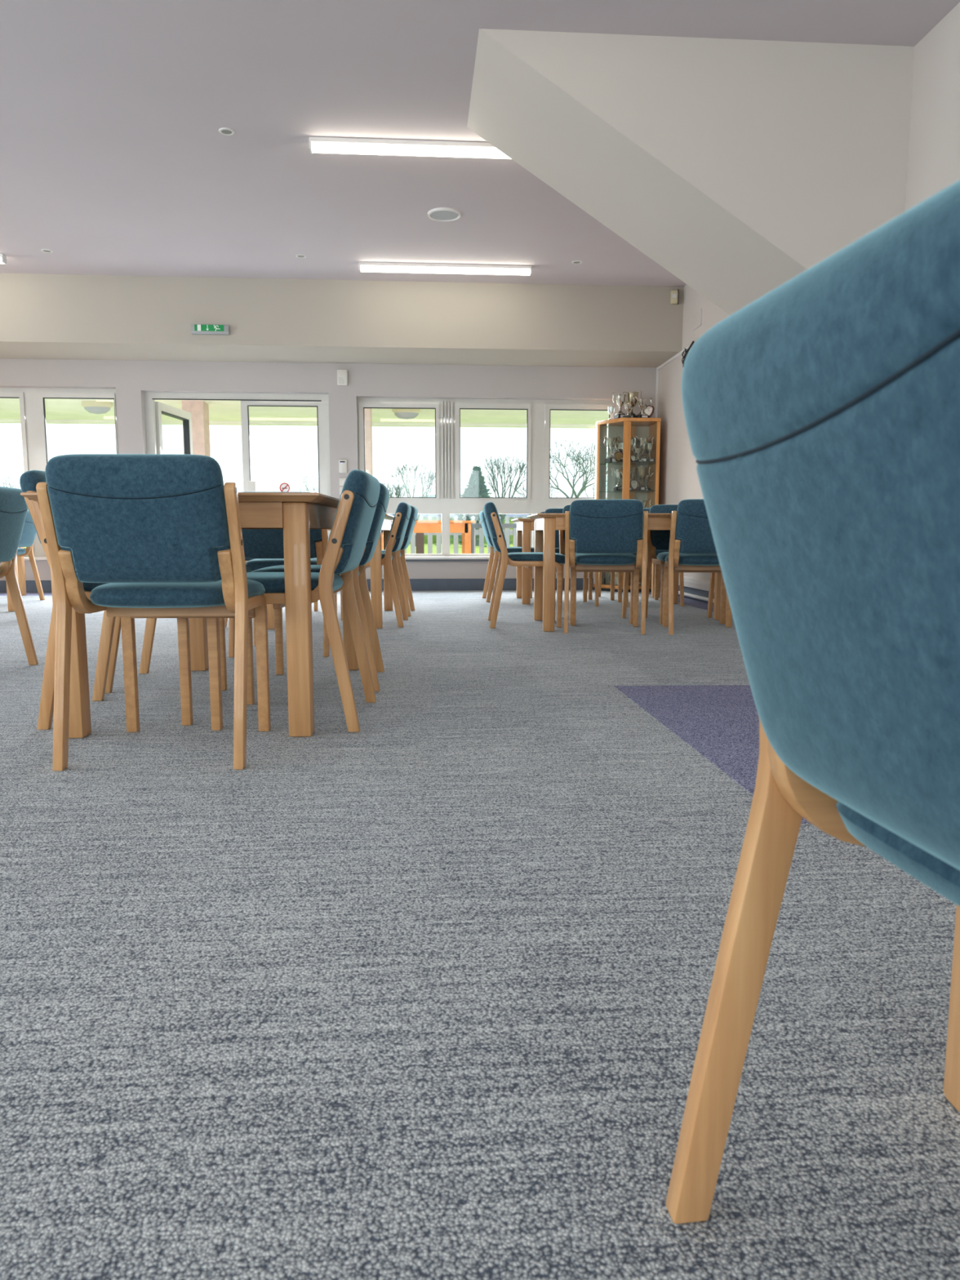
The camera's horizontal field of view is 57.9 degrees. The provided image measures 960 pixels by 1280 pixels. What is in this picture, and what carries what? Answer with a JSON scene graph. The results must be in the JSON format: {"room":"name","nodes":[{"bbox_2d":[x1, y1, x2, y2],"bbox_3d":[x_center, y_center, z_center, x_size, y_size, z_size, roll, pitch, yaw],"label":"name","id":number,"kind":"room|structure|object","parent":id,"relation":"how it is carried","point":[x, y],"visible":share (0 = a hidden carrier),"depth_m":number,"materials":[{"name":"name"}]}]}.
{"room":"community hall","nodes":[
{"label":"community hall","id":0,"kind":"room"},
{"bbox_2d":[0,358,656,580],"bbox_3d":[-2.983,-2.000,9.126,10.220,2.968,0.220,-1,7,-4],"label":"wall","id":1,"kind":"structure","parent":0,"point":[131,380],"depth_m":9.06,"materials":[{"name":"paint"}]},
{"bbox_2d":[0,387,118,559],"bbox_3d":[-4.993,-1.752,8.965,2.683,1.924,0.227,-1,7,-4],"label":"window","id":2,"kind":"structure","parent":1,"relation":"in","point":[32,400],"depth_m":8.98,"materials":[{"name":"plastic"}]},
{"bbox_2d":[191,324,229,334],"bbox_3d":[-2.510,-2.889,8.073,0.344,0.087,0.054,-1,7,-4],"label":"exit sign","id":3,"kind":"object","parent":1,"relation":"attached to","point":[196,329],"visible":1,"depth_m":8.05,"materials":[{"name":"green plastic"}]},
{"bbox_2d":[144,391,330,539],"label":"door","id":4,"kind":"structure","parent":1,"relation":"in","point":[154,410],"depth_m":9.15,"materials":[{"name":"plastic"}]},
{"bbox_2d":[0,577,605,592],"bbox_3d":[-2.974,-0.575,9.185,9.780,0.125,0.016,-1,7,-4],"label":"baseboard","id":5,"kind":"structure","parent":1,"relation":"attached to","point":[415,584],"depth_m":9.36,"materials":[{"name":"paint"}]},
{"bbox_2d":[0,398,608,428],"bbox_3d":[-1.827,-3.087,11.204,26.000,0.390,3.997,-1,7,-4],"label":"awning","id":6,"kind":"object","parent":1,"relation":"attached to","point":[91,406],"depth_m":12.32,"materials":[{"name":"green fabric"}]},
{"bbox_2d":[0,272,684,367],"bbox_3d":[-2.945,-3.109,8.460,9.780,0.603,0.830,-1,7,-4],"label":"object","id":7,"kind":"structure","parent":1,"relation":"attached to","point":[72,317],"depth_m":8.21,"materials":[{"name":"paint"}]},
{"bbox_2d":[337,369,347,385],"bbox_3d":[-1.429,-2.724,9.014,0.106,0.156,0.046,-1,7,-4],"label":"fire alarm","id":8,"kind":"object","parent":1,"relation":"attached to","point":[342,375],"visible":1,"depth_m":8.99,"materials":[{"name":"white plastic"}]},
{"bbox_2d":[338,459,346,472],"bbox_3d":[-1.444,-1.828,9.135,0.086,0.136,0.024,-1,7,-4],"label":"controller","id":9,"kind":"object","parent":1,"relation":"attached to","point":[342,463],"visible":1,"depth_m":9.13,"materials":[{"name":"white plastic"}]},
{"bbox_2d":[356,397,616,561],"bbox_3d":[0.082,-1.747,9.332,2.936,1.822,0.227,-1,7,-4],"label":"window","id":10,"kind":"structure","parent":1,"relation":"in","point":[447,500],"depth_m":9.35,"materials":[{"name":"plastic"}]},
{"bbox_2d":[655,367,658,417],"bbox_3d":[1.892,-2.424,9.304,0.022,0.965,0.020,-1,7,-4],"label":"conduit","id":11,"kind":"object","parent":1,"relation":"attached to","point":[657,371],"visible":0.58,"depth_m":9.27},
{"bbox_2d":[0,589,959,1279],"bbox_3d":[-2.489,0.373,2.485,10.220,0.100,14.023,-1,7,-4],"label":"floor","id":12,"kind":"structure","parent":0,"point":[421,992],"depth_m":1.19,"materials":[{"name":"grey carpet"}]},
{"bbox_2d":[6,553,18,611],"bbox_3d":[-4.016,-0.515,6.213,0.861,0.742,1.466,-1,7,-4],"label":"dining table","id":13,"kind":"object","parent":12,"relation":"on","point":[11,608],"visible":0.22,"depth_m":6.88,"materials":[{"name":"brown wood"}]},
{"bbox_2d":[0,486,38,665],"bbox_3d":[-2.328,-0.259,3.823,0.568,0.824,0.503,-1,7,-5],"label":"dining chair","id":14,"kind":"object","parent":12,"relation":"on","point":[13,507],"visible":0.89,"depth_m":3.94,"materials":[{"name":"teal fabric"}]},
{"bbox_2d":[17,546,26,595],"bbox_3d":[-4.861,-0.729,7.923,0.861,0.742,1.466,-1,7,-4],"label":"dining table","id":15,"kind":"object","parent":12,"relation":"on","point":[20,560],"visible":0.27,"depth_m":8.59,"materials":[{"name":"brown wood"}]},
{"bbox_2d":[0,592,52,595],"bbox_3d":[-4.491,-0.466,8.811,1.500,0.002,0.400,-1,7,-4],"label":"inlay","id":16,"kind":"object","parent":12,"relation":"on","point":[1,593],"visible":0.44,"depth_m":8.83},
{"bbox_2d":[17,510,44,599],"bbox_3d":[-4.260,-0.746,7.732,0.568,0.824,0.503,-1,7,-4],"label":"dining chair","id":17,"kind":"object","parent":12,"relation":"on","point":[28,533],"visible":0.37,"depth_m":7.84,"materials":[{"name":"teal fabric"}]},
{"bbox_2d":[19,470,193,729],"bbox_3d":[-1.187,-0.155,2.987,0.568,0.824,0.503,-1,7,-4],"label":"dining chair","id":18,"kind":"object","parent":12,"relation":"on","point":[28,480],"visible":0.13,"depth_m":2.79,"materials":[{"name":"wood"}]},
{"bbox_2d":[35,453,271,770],"bbox_3d":[-0.886,-0.093,2.494,0.503,0.824,0.568,0,7,-1],"label":"dining chair","id":19,"kind":"object","parent":12,"relation":"on","point":[164,533],"visible":1,"depth_m":2.26,"materials":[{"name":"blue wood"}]},
{"bbox_2d":[105,567,251,693],"bbox_3d":[-1.258,-0.233,3.613,0.568,0.824,0.503,-1,7,-4],"label":"dining chair","id":20,"kind":"object","parent":12,"relation":"on","point":[150,625],"visible":0.02,"depth_m":3.45,"materials":[{"name":"wood"}]},
{"bbox_2d":[20,492,359,737],"bbox_3d":[-0.920,-0.152,3.296,0.861,0.742,1.466,0,7,-1],"label":"dining table","id":21,"kind":"object","parent":12,"relation":"on","point":[294,513],"visible":0.47,"depth_m":2.64,"materials":[{"name":"brown wood"}]},
{"bbox_2d":[228,491,334,657],"bbox_3d":[-1.024,-0.352,4.574,0.503,0.824,0.568,0,7,-2],"label":"dining chair","id":22,"kind":"object","parent":12,"relation":"on","point":[264,545],"visible":0.28,"depth_m":4.36,"materials":[{"name":"teal fabric"}]},
{"bbox_2d":[206,469,380,732],"bbox_3d":[-0.630,-0.148,2.935,0.568,0.824,0.503,0,7,-1],"label":"dining chair","id":23,"kind":"object","parent":12,"relation":"on","point":[360,493],"visible":0.91,"depth_m":2.73,"materials":[{"name":"wood"}]},
{"bbox_2d":[250,482,389,691],"bbox_3d":[-0.660,-0.233,3.616,0.568,0.824,0.503,-1,7,-4],"label":"dining chair","id":24,"kind":"object","parent":12,"relation":"on","point":[364,606],"visible":0.43,"depth_m":3.50,"materials":[{"name":"wood"}]},
{"bbox_2d":[266,513,394,629],"bbox_3d":[-1.053,-0.524,6.284,0.861,0.742,1.466,0,7,-3],"label":"dining table","id":25,"kind":"object","parent":12,"relation":"on","point":[376,560],"visible":0.31,"depth_m":5.65,"materials":[{"name":"brown wood"}]},
{"bbox_2d":[334,502,411,626],"bbox_3d":[-0.757,-0.523,5.939,0.568,0.824,0.503,0,7,-1],"label":"dining chair","id":26,"kind":"object","parent":12,"relation":"on","point":[402,513],"visible":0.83,"depth_m":5.73,"materials":[{"name":"wood"}]},
{"bbox_2d":[381,505,417,616],"bbox_3d":[-0.765,-0.615,6.676,0.568,0.824,0.503,0,7,-1],"label":"dining chair","id":27,"kind":"object","parent":12,"relation":"on","point":[401,559],"visible":0.39,"depth_m":6.49,"materials":[{"name":"wood"}]},
{"bbox_2d":[479,511,534,602],"bbox_3d":[0.284,-0.782,8.016,0.568,0.824,0.503,-1,7,-4],"label":"dining chair","id":28,"kind":"object","parent":12,"relation":"on","point":[494,554],"visible":0.48,"depth_m":7.82,"materials":[{"name":"wood"}]},
{"bbox_2d":[483,502,564,627],"bbox_3d":[0.306,-0.518,5.900,0.568,0.824,0.503,0,7,-1],"label":"dining chair","id":29,"kind":"object","parent":12,"relation":"on","point":[526,559],"visible":0.99,"depth_m":5.68,"materials":[{"name":"wood"}]},
{"bbox_2d":[539,511,592,599],"bbox_3d":[0.805,-0.809,8.238,0.503,0.824,0.568,-1,7,-4],"label":"dining chair","id":30,"kind":"object","parent":12,"relation":"on","point":[590,574],"visible":0.02,"depth_m":8.06,"materials":[{"name":"wood"}]},
{"bbox_2d":[544,508,599,606],"bbox_3d":[0.749,-0.724,7.555,0.503,0.824,0.568,0,7,-2],"label":"dining chair","id":31,"kind":"object","parent":12,"relation":"on","point":[548,510],"visible":0.07,"depth_m":7.38,"materials":[{"name":"wood"}]},
{"bbox_2d":[511,518,679,604],"bbox_3d":[1.044,-0.729,7.926,1.466,0.742,0.861,0,7,-2],"label":"dining table","id":32,"kind":"object","parent":12,"relation":"on","point":[524,526],"visible":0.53,"depth_m":7.58,"materials":[{"name":"brown wood"}]},
{"bbox_2d":[559,504,634,624],"bbox_3d":[0.830,-0.543,6.101,0.503,0.824,0.568,0,7,-2],"label":"dining chair","id":33,"kind":"object","parent":12,"relation":"on","point":[562,532],"visible":0.03,"depth_m":6.24,"materials":[{"name":"wood"}]},
{"bbox_2d":[564,499,648,634],"bbox_3d":[0.805,-0.477,5.571,0.503,0.824,0.568,1,7,8],"label":"dining chair","id":34,"kind":"object","parent":12,"relation":"on","point":[604,535],"visible":1,"depth_m":5.34,"materials":[{"name":"teal fabric"}]},
{"bbox_2d":[527,513,721,631],"bbox_3d":[1.079,-0.470,5.844,1.466,0.742,0.861,0,7,-1],"label":"dining table","id":35,"kind":"object","parent":12,"relation":"on","point":[545,524],"visible":0.45,"depth_m":5.47,"materials":[{"name":"brown wood"}]},
{"bbox_2d":[592,417,661,591],"bbox_3d":[1.543,-1.411,9.176,0.595,1.785,0.412,-1,7,-4],"label":"tall cabinet","id":36,"kind":"object","parent":12,"relation":"on","point":[624,428],"visible":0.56,"depth_m":9.24,"materials":[{"name":"brown wood"}]},
{"bbox_2d":[604,435,620,463],"bbox_3d":[1.384,-2.002,9.115,0.215,0.284,0.113,-4,8,-27],"label":"trophy cup","id":37,"kind":"object","parent":36,"relation":"on","point":[611,443],"visible":0.95,"depth_m":9.08,"materials":[{"name":"silver metal"}]},
{"bbox_2d":[606,437,617,457],"bbox_3d":[1.384,-2.013,9.114,0.113,0.209,0.113,-4,8,-27],"label":"bowl","id":38,"kind":"object","parent":37,"relation":"on","point":[611,443],"depth_m":9.08,"materials":[{"name":"silver metal"}]},
{"bbox_2d":[611,467,622,491],"bbox_3d":[1.461,-1.690,9.129,0.183,0.242,0.097,-2,7,-15],"label":"trophy cup","id":39,"kind":"object","parent":36,"relation":"on","point":[618,486],"visible":0.84,"depth_m":9.10,"materials":[{"name":"silver metal"}]},
{"bbox_2d":[614,469,622,486],"bbox_3d":[1.461,-1.700,9.128,0.097,0.178,0.097,-2,7,-15],"label":"bowl","id":40,"kind":"object","parent":39,"relation":"on","point":[616,471],"depth_m":9.10,"materials":[{"name":"silver metal"}]},
{"bbox_2d":[612,391,627,418],"bbox_3d":[1.451,-2.419,8.967,0.204,0.269,0.108,-3,8,-21],"label":"trophy cup","id":41,"kind":"object","parent":36,"relation":"on","point":[620,398],"visible":0.95,"depth_m":8.93,"materials":[{"name":"silver metal"}]},
{"bbox_2d":[615,394,626,414],"bbox_3d":[1.451,-2.430,8.966,0.108,0.198,0.108,-3,8,-21],"label":"bowl","id":42,"kind":"object","parent":41,"relation":"on","point":[620,398],"depth_m":8.93,"materials":[{"name":"silver metal"}]},
{"bbox_2d":[622,391,642,417],"bbox_3d":[1.579,-2.435,9.005,0.161,0.290,0.129,-2,7,-14],"label":"trophy cup","id":43,"kind":"object","parent":36,"relation":"on","point":[630,395],"visible":0.79,"depth_m":8.96,"materials":[{"name":"silver metal"}]},
{"bbox_2d":[626,391,638,414],"bbox_3d":[1.579,-2.450,9.003,0.130,0.226,0.130,3,8,24],"label":"bowl","id":44,"kind":"object","parent":43,"relation":"on","point":[630,395],"depth_m":8.96,"materials":[{"name":"metal"}]},
{"bbox_2d":[631,435,640,463],"bbox_3d":[1.635,-2.010,9.183,0.113,0.284,0.215,5,9,34],"label":"trophy cup","id":45,"kind":"object","parent":36,"relation":"on","point":[637,442],"visible":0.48,"depth_m":9.14,"materials":[{"name":"silver metal"}]},
{"bbox_2d":[632,438,639,457],"bbox_3d":[1.635,-2.022,9.181,0.113,0.209,0.113,5,9,34],"label":"bowl","id":46,"kind":"object","parent":45,"relation":"on","point":[637,442],"depth_m":9.14,"materials":[{"name":"silver metal"}]},
{"bbox_2d":[630,465,642,491],"bbox_3d":[1.623,-1.720,9.238,0.207,0.273,0.109,3,8,24],"label":"trophy cup","id":47,"kind":"object","parent":36,"relation":"on","point":[633,470],"visible":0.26,"depth_m":9.20,"materials":[{"name":"silver metal"}]},
{"bbox_2d":[630,467,637,479],"bbox_3d":[1.623,-1.730,9.237,0.109,0.202,0.109,3,8,24],"label":"bowl","id":48,"kind":"object","parent":47,"relation":"on","point":[633,470],"depth_m":9.19,"materials":[{"name":"silver metal"}]},
{"bbox_2d":[632,446,643,462],"bbox_3d":[1.639,-1.925,9.001,0.159,0.160,0.085,-5,8,-32],"label":"trophy cup","id":49,"kind":"object","parent":36,"relation":"on","point":[637,451],"visible":1,"depth_m":8.98,"materials":[{"name":"silver metal"}]},
{"bbox_2d":[634,466,650,490],"bbox_3d":[1.691,-1.688,9.065,0.113,0.254,0.141,6,9,41],"label":"trophy cup","id":50,"kind":"object","parent":36,"relation":"on","point":[642,471],"visible":1,"depth_m":9.04,"materials":[{"name":"silver metal"}]},
{"bbox_2d":[636,466,647,486],"bbox_3d":[1.691,-1.702,9.064,0.114,0.198,0.114,-1,7,-10],"label":"bowl","id":51,"kind":"object","parent":50,"relation":"on","point":[642,471],"depth_m":9.02,"materials":[{"name":"silver metal"}]},
{"bbox_2d":[632,395,652,417],"bbox_3d":[1.674,-2.395,8.944,0.225,0.226,0.120,-2,7,-15],"label":"trophy cup","id":52,"kind":"object","parent":36,"relation":"on","point":[642,402],"visible":1,"depth_m":8.91,"materials":[{"name":"silver metal"}]},
{"bbox_2d":[636,399,647,415],"bbox_3d":[1.673,-2.394,8.946,0.112,0.163,0.112,-2,7,-15],"label":"bowl","id":53,"kind":"object","parent":52,"relation":"on","point":[642,402],"depth_m":8.91,"materials":[{"name":"silver metal"}]},
{"bbox_2d":[634,435,653,462],"bbox_3d":[1.705,-1.988,9.049,0.207,0.273,0.109,1,7,7],"label":"trophy cup","id":54,"kind":"object","parent":36,"relation":"on","point":[642,440],"visible":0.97,"depth_m":9.02,"materials":[{"name":"silver metal"}]},
{"bbox_2d":[638,437,648,457],"bbox_3d":[1.705,-1.999,9.048,0.109,0.202,0.109,1,7,7],"label":"bowl","id":55,"kind":"object","parent":54,"relation":"on","point":[642,440],"depth_m":9.01,"materials":[{"name":"silver metal"}]},
{"bbox_2d":[638,472,653,491],"bbox_3d":[1.759,-1.669,9.173,0.188,0.189,0.101,2,8,19],"label":"trophy cup","id":56,"kind":"object","parent":36,"relation":"on","point":[646,479],"visible":0.75,"depth_m":9.15,"materials":[{"name":"silver metal"}]},
{"bbox_2d":[643,475,650,488],"bbox_3d":[1.759,-1.669,9.174,0.094,0.136,0.094,2,8,19],"label":"bowl","id":57,"kind":"object","parent":56,"relation":"on","point":[646,479],"depth_m":9.15,"materials":[{"name":"silver metal"}]},
{"bbox_2d":[640,441,652,463],"bbox_3d":[1.766,-1.985,9.175,0.105,0.235,0.130,6,9,41],"label":"trophy cup","id":58,"kind":"object","parent":36,"relation":"on","point":[646,451],"visible":0.31,"depth_m":9.15,"materials":[{"name":"silver metal"}]},
{"bbox_2d":[644,441,652,456],"bbox_3d":[1.766,-1.997,9.174,0.105,0.183,0.105,-1,7,-10],"label":"bowl","id":59,"kind":"object","parent":58,"relation":"on","point":[646,451],"depth_m":9.15,"materials":[{"name":"silver metal"}]},
{"bbox_2d":[643,404,654,417],"bbox_3d":[1.736,-2.351,8.948,0.099,0.139,0.091,-2,7,-14],"label":"shield plaque","id":60,"kind":"object","parent":36,"relation":"on","point":[649,410],"visible":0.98,"depth_m":8.93,"materials":[{"name":"silver wood"}]},
{"bbox_2d":[643,441,656,462],"bbox_3d":[1.763,-1.951,9.007,0.159,0.210,0.084,-3,8,-21],"label":"trophy cup","id":61,"kind":"object","parent":36,"relation":"on","point":[650,446],"visible":1,"depth_m":8.98,"materials":[{"name":"silver metal"}]},
{"bbox_2d":[645,443,653,458],"bbox_3d":[1.763,-1.960,9.006,0.084,0.155,0.084,-3,8,-21],"label":"bowl","id":62,"kind":"object","parent":61,"relation":"on","point":[650,446],"depth_m":8.98,"materials":[{"name":"silver metal"}]},
{"bbox_2d":[598,561,659,599],"bbox_3d":[1.415,-0.805,8.202,0.503,0.824,0.568,-1,7,-4],"label":"dining chair","id":63,"kind":"object","parent":12,"relation":"on","point":[656,566],"visible":0.02,"depth_m":8.02,"materials":[{"name":"wood"}]},
{"bbox_2d":[617,507,684,606],"bbox_3d":[1.468,-0.721,7.527,0.503,0.824,0.568,0,7,-2],"label":"dining chair","id":64,"kind":"object","parent":12,"relation":"on","point":[620,574],"visible":0.02,"depth_m":7.36,"materials":[{"name":"wood"}]},
{"bbox_2d":[645,504,726,624],"bbox_3d":[1.456,-0.545,6.121,0.503,0.824,0.568,0,7,-1],"label":"dining chair","id":65,"kind":"object","parent":12,"relation":"on","point":[657,540],"visible":0.31,"depth_m":6.24,"materials":[{"name":"wood"}]},
{"bbox_2d":[648,591,733,617],"bbox_3d":[1.927,-0.281,7.328,0.230,0.002,3.500,-1,7,-4],"label":"inlay","id":66,"kind":"object","parent":12,"relation":"on","point":[702,605],"visible":0.07,"depth_m":7.62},
{"bbox_2d":[662,498,731,635],"bbox_3d":[1.427,-0.469,5.508,0.503,0.824,0.568,0,7,3],"label":"dining chair","id":67,"kind":"object","parent":12,"relation":"on","point":[691,532],"visible":0.49,"depth_m":5.31,"materials":[{"name":"teal fabric"}]},
{"bbox_2d":[613,684,809,823],"bbox_3d":[1.375,0.288,2.762,1.530,0.002,1.720,-1,7,-4],"label":"inlay","id":68,"kind":"object","parent":12,"relation":"on","point":[721,722],"visible":0.38,"depth_m":2.92,"materials":[{"name":"carpet"}]},
{"bbox_2d":[665,179,959,1223],"bbox_3d":[0.437,0.168,0.564,0.539,0.783,0.478,-1,7,-7],"label":"dining chair","id":69,"kind":"object","parent":12,"relation":"on","point":[822,414],"visible":1,"depth_m":0.50,"materials":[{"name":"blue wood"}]},
{"bbox_2d":[942,905,959,1112],"bbox_3d":[0.947,0.224,0.278,0.861,0.742,1.466,-1,7,-4],"label":"dining chair","id":70,"kind":"object","parent":12,"relation":"on","point":[951,1090],"visible":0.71,"depth_m":0.95,"materials":[{"name":"brown wood"}]},
{"bbox_2d":[0,0,959,286],"bbox_3d":[-2.489,-2.681,2.104,10.220,0.120,14.023,-1,7,-4],"label":"ceiling","id":71,"kind":"structure","parent":0,"point":[115,159],"depth_m":5.11,"materials":[{"name":"paint"}]},
{"bbox_2d":[218,127,235,135],"bbox_3d":[-1.491,-2.992,5.111,0.094,0.006,0.094,-1,7,-4],"label":"recessed light","id":72,"kind":"object","parent":71,"relation":"in","point":[226,131],"visible":1,"depth_m":5.11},
{"bbox_2d":[308,136,511,159],"bbox_3d":[-0.265,-2.979,5.267,1.520,0.071,0.070,-1,7,-4],"label":"tube light","id":73,"kind":"object","parent":71,"relation":"attached to","point":[317,144],"visible":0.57,"depth_m":5.23,"materials":[{"name":"plastic"}]},
{"bbox_2d":[427,207,461,221],"bbox_3d":[-0.263,-3.153,6.438,0.254,0.016,0.254,-1,7,-4],"label":"ceiling speaker","id":74,"kind":"object","parent":71,"relation":"attached to","point":[441,214],"visible":1,"depth_m":6.42},
{"bbox_2d":[430,210,458,220],"bbox_3d":[-0.263,-3.151,6.438,0.210,0.002,0.210,-1,7,-4],"label":"grille","id":75,"kind":"object","parent":74,"relation":"attached to","point":[434,215],"depth_m":6.44,"materials":[{"name":"metal"}]},
{"bbox_2d":[359,262,532,275],"bbox_3d":[-0.301,-3.278,7.667,1.520,0.071,0.070,-1,7,-4],"label":"tube light","id":76,"kind":"object","parent":71,"relation":"attached to","point":[379,267],"visible":1,"depth_m":7.64,"materials":[{"name":"plastic"}]},
{"bbox_2d":[360,265,530,275],"bbox_3d":[-0.301,-3.264,7.669,1.496,0.040,0.068,-1,7,-4],"label":"diffuser","id":77,"kind":"object","parent":76,"relation":"attached to","point":[456,269],"depth_m":7.65,"materials":[{"name":"plastic"}]},
{"bbox_2d":[657,284,729,580],"bbox_3d":[2.191,-1.722,6.896,0.220,2.968,5.003,-1,7,-4],"label":"wall","id":78,"kind":"structure","parent":0,"point":[678,480],"depth_m":8.52,"materials":[{"name":"paint"}]},
{"bbox_2d":[670,288,678,304],"bbox_3d":[1.869,-3.297,8.341,0.073,0.131,0.058,1,7,10],"label":"sensor","id":79,"kind":"object","parent":78,"relation":"attached to","point":[674,294],"visible":1,"depth_m":8.32,"materials":[{"name":"beige plastic"}]},
{"bbox_2d":[657,344,692,369],"bbox_3d":[1.936,-2.818,8.672,0.018,0.028,1.145,-1,7,-4],"label":"cable trunking","id":80,"kind":"object","parent":78,"relation":"attached to","point":[679,353],"visible":0.9,"depth_m":8.70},
{"bbox_2d":[659,585,714,604],"bbox_3d":[2.306,0.228,2.805,0.166,0.110,13.567,-1,7,-4],"label":"baseboard","id":81,"kind":"structure","parent":78,"relation":"attached to","point":[686,589],"depth_m":8.02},
{"bbox_2d":[678,576,714,592],"bbox_3d":[2.038,-0.435,7.307,0.050,0.088,3.480,-1,7,-4],"label":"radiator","id":82,"kind":"object","parent":78,"relation":"attached to","point":[699,584],"visible":0.02,"depth_m":7.92,"materials":[{"name":"metal"}]},
{"bbox_2d":[678,591,714,603],"bbox_3d":[2.036,-0.310,7.282,0.036,0.036,3.400,-1,7,-4],"label":"pipe","id":83,"kind":"object","parent":78,"relation":"attached to","point":[686,594],"visible":0.02,"depth_m":7.93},
{"bbox_2d":[692,308,702,330],"bbox_3d":[1.991,-2.923,7.930,0.011,0.146,0.258,-1,7,-4],"label":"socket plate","id":84,"kind":"object","parent":78,"relation":"attached to","point":[697,317],"visible":1,"depth_m":7.92,"materials":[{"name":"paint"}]},
{"bbox_2d":[904,2,959,212],"bbox_3d":[2.602,-0.884,0.169,0.370,2.968,8.580,-1,7,-4],"label":"wall","id":85,"kind":"structure","parent":0,"point":[934,141],"depth_m":4.05,"materials":[{"name":"paint"}]},
{"bbox_2d":[466,28,914,315],"bbox_3d":[1.092,-2.216,4.733,2.270,1.453,1.000,-1,7,-4],"label":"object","id":86,"kind":"structure","parent":85,"relation":"attached to","point":[738,167],"depth_m":4.25,"materials":[{"name":"paint"}]},
{"label":"outside","id":87,"kind":"structure","parent":0,"visible":0},
{"bbox_3d":[-0.822,-0.627,11.483,60.000,0.100,3.797,-1,7,-4],"label":"paving","id":88,"kind":"object","parent":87,"visible":0},
{"bbox_2d":[182,400,210,457],"bbox_3d":[-3.619,-1.839,11.179,0.260,2.380,0.300,-1,7,-4],"label":"pier","id":89,"kind":"structure","parent":88,"relation":"on","point":[199,410],"depth_m":10.94,"materials":[{"name":"paint"}]},
{"bbox_2d":[364,408,373,475],"bbox_3d":[-1.491,-1.796,10.832,0.295,2.380,0.300,-1,7,-4],"label":"pier","id":90,"kind":"structure","parent":88,"relation":"on","point":[367,411],"depth_m":10.62,"materials":[{"name":"paint"}]},
{"bbox_2d":[415,533,424,553],"bbox_3d":[-0.820,-1.100,11.877,0.110,0.740,0.100,-1,7,-4],"label":"wooden post","id":91,"kind":"object","parent":88,"relation":"on","point":[419,536],"visible":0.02,"depth_m":11.80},
{"bbox_2d":[381,520,475,553],"bbox_3d":[-0.682,-1.055,10.933,1.210,0.885,0.700,-1,7,-4],"label":"patio table","id":92,"kind":"object","parent":88,"relation":"on","point":[464,527],"visible":0.3,"depth_m":10.60,"materials":[{"name":"orange wood"}]},
{"bbox_2d":[404,515,532,553],"bbox_3d":[0.487,-1.328,12.717,6.200,0.985,0.057,-1,7,-4],"label":"picket fence","id":93,"kind":"object","parent":88,"relation":"on","point":[507,531],"visible":0.16,"depth_m":12.62,"materials":[{"name":"wood"}]},
{"bbox_2d":[471,523,516,553],"bbox_3d":[0.873,-1.205,12.239,2.200,0.860,0.400,-1,7,-4],"label":"bench","id":94,"kind":"object","parent":88,"relation":"on","point":[473,526],"visible":0.05,"depth_m":11.96,"materials":[{"name":"wood"}]},
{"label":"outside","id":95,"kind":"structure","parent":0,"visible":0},
{"bbox_2d":[23,543,513,553],"bbox_3d":[-5.484,-8.598,76.024,240.000,0.150,126.600,-1,7,-4],"label":"lawn","id":96,"kind":"structure","parent":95,"point":[425,545],"depth_m":40.61,"materials":[{"name":"green plant"}]},
{"bbox_2d":[294,471,318,493],"bbox_3d":[-9.649,-7.452,49.164,2.709,4.129,1.763,5,9,34],"label":"bare tree","id":97,"kind":"object","parent":96,"relation":"on","point":[315,486],"visible":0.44,"depth_m":48.80,"materials":[{"name":"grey plant"}]},
{"bbox_2d":[380,480,408,515],"bbox_3d":[-5.259,-7.548,51.424,2.171,3.762,2.327,-1,7,-4],"label":"bare tree","id":98,"kind":"object","parent":96,"relation":"on","point":[397,486],"visible":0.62,"depth_m":51.07,"materials":[{"name":"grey plant"}]},
{"bbox_2d":[390,462,435,546],"bbox_3d":[-3.535,-7.068,45.243,2.420,4.348,3.505,6,9,38],"label":"bare tree","id":99,"kind":"object","parent":96,"relation":"on","point":[402,473],"visible":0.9,"depth_m":45.15,"materials":[{"name":"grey plant"}]},
{"bbox_2d":[409,519,513,543],"bbox_3d":[-1.423,-6.851,54.638,126.567,1.575,3.637,-1,7,-4],"label":"hedge","id":100,"kind":"object","parent":96,"relation":"on","point":[425,537],"visible":0.02,"depth_m":54.34,"materials":[{"name":"plant"}]},
{"bbox_2d":[433,466,513,546],"bbox_3d":[-0.142,-6.982,45.513,3.958,4.210,3.827,-6,9,-39],"label":"conifer tree","id":101,"kind":"object","parent":96,"relation":"on","point":[476,487],"visible":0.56,"depth_m":45.13,"materials":[{"name":"green plant"}]},
{"bbox_2d":[417,497,574,521],"bbox_3d":[2.261,-10.118,72.656,16.800,3.600,6.800,-1,7,-4],"label":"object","id":102,"kind":"structure","parent":96,"relation":"on","point":[425,516],"depth_m":69.30,"materials":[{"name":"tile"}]},
{"bbox_2d":[482,452,526,523],"bbox_3d":[1.506,-7.642,47.254,2.807,4.993,3.048,2,7,15],"label":"bare tree","id":103,"kind":"object","parent":96,"relation":"on","point":[491,464],"visible":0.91,"depth_m":47.12,"materials":[{"name":"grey plant"}]},
{"bbox_2d":[510,480,559,515],"bbox_3d":[3.540,-8.561,57.790,3.467,4.227,2.989,3,8,24],"label":"bare tree","id":104,"kind":"object","parent":96,"relation":"on","point":[551,491],"visible":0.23,"depth_m":57.64,"materials":[{"name":"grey plant"}]},
{"bbox_2d":[522,435,608,497],"bbox_3d":[5.356,-8.559,49.900,5.720,6.178,5.904,-1,7,-4],"label":"bare tree","id":105,"kind":"object","parent":96,"relation":"on","point":[579,463],"visible":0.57,"depth_m":49.40,"materials":[{"name":"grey plant"}]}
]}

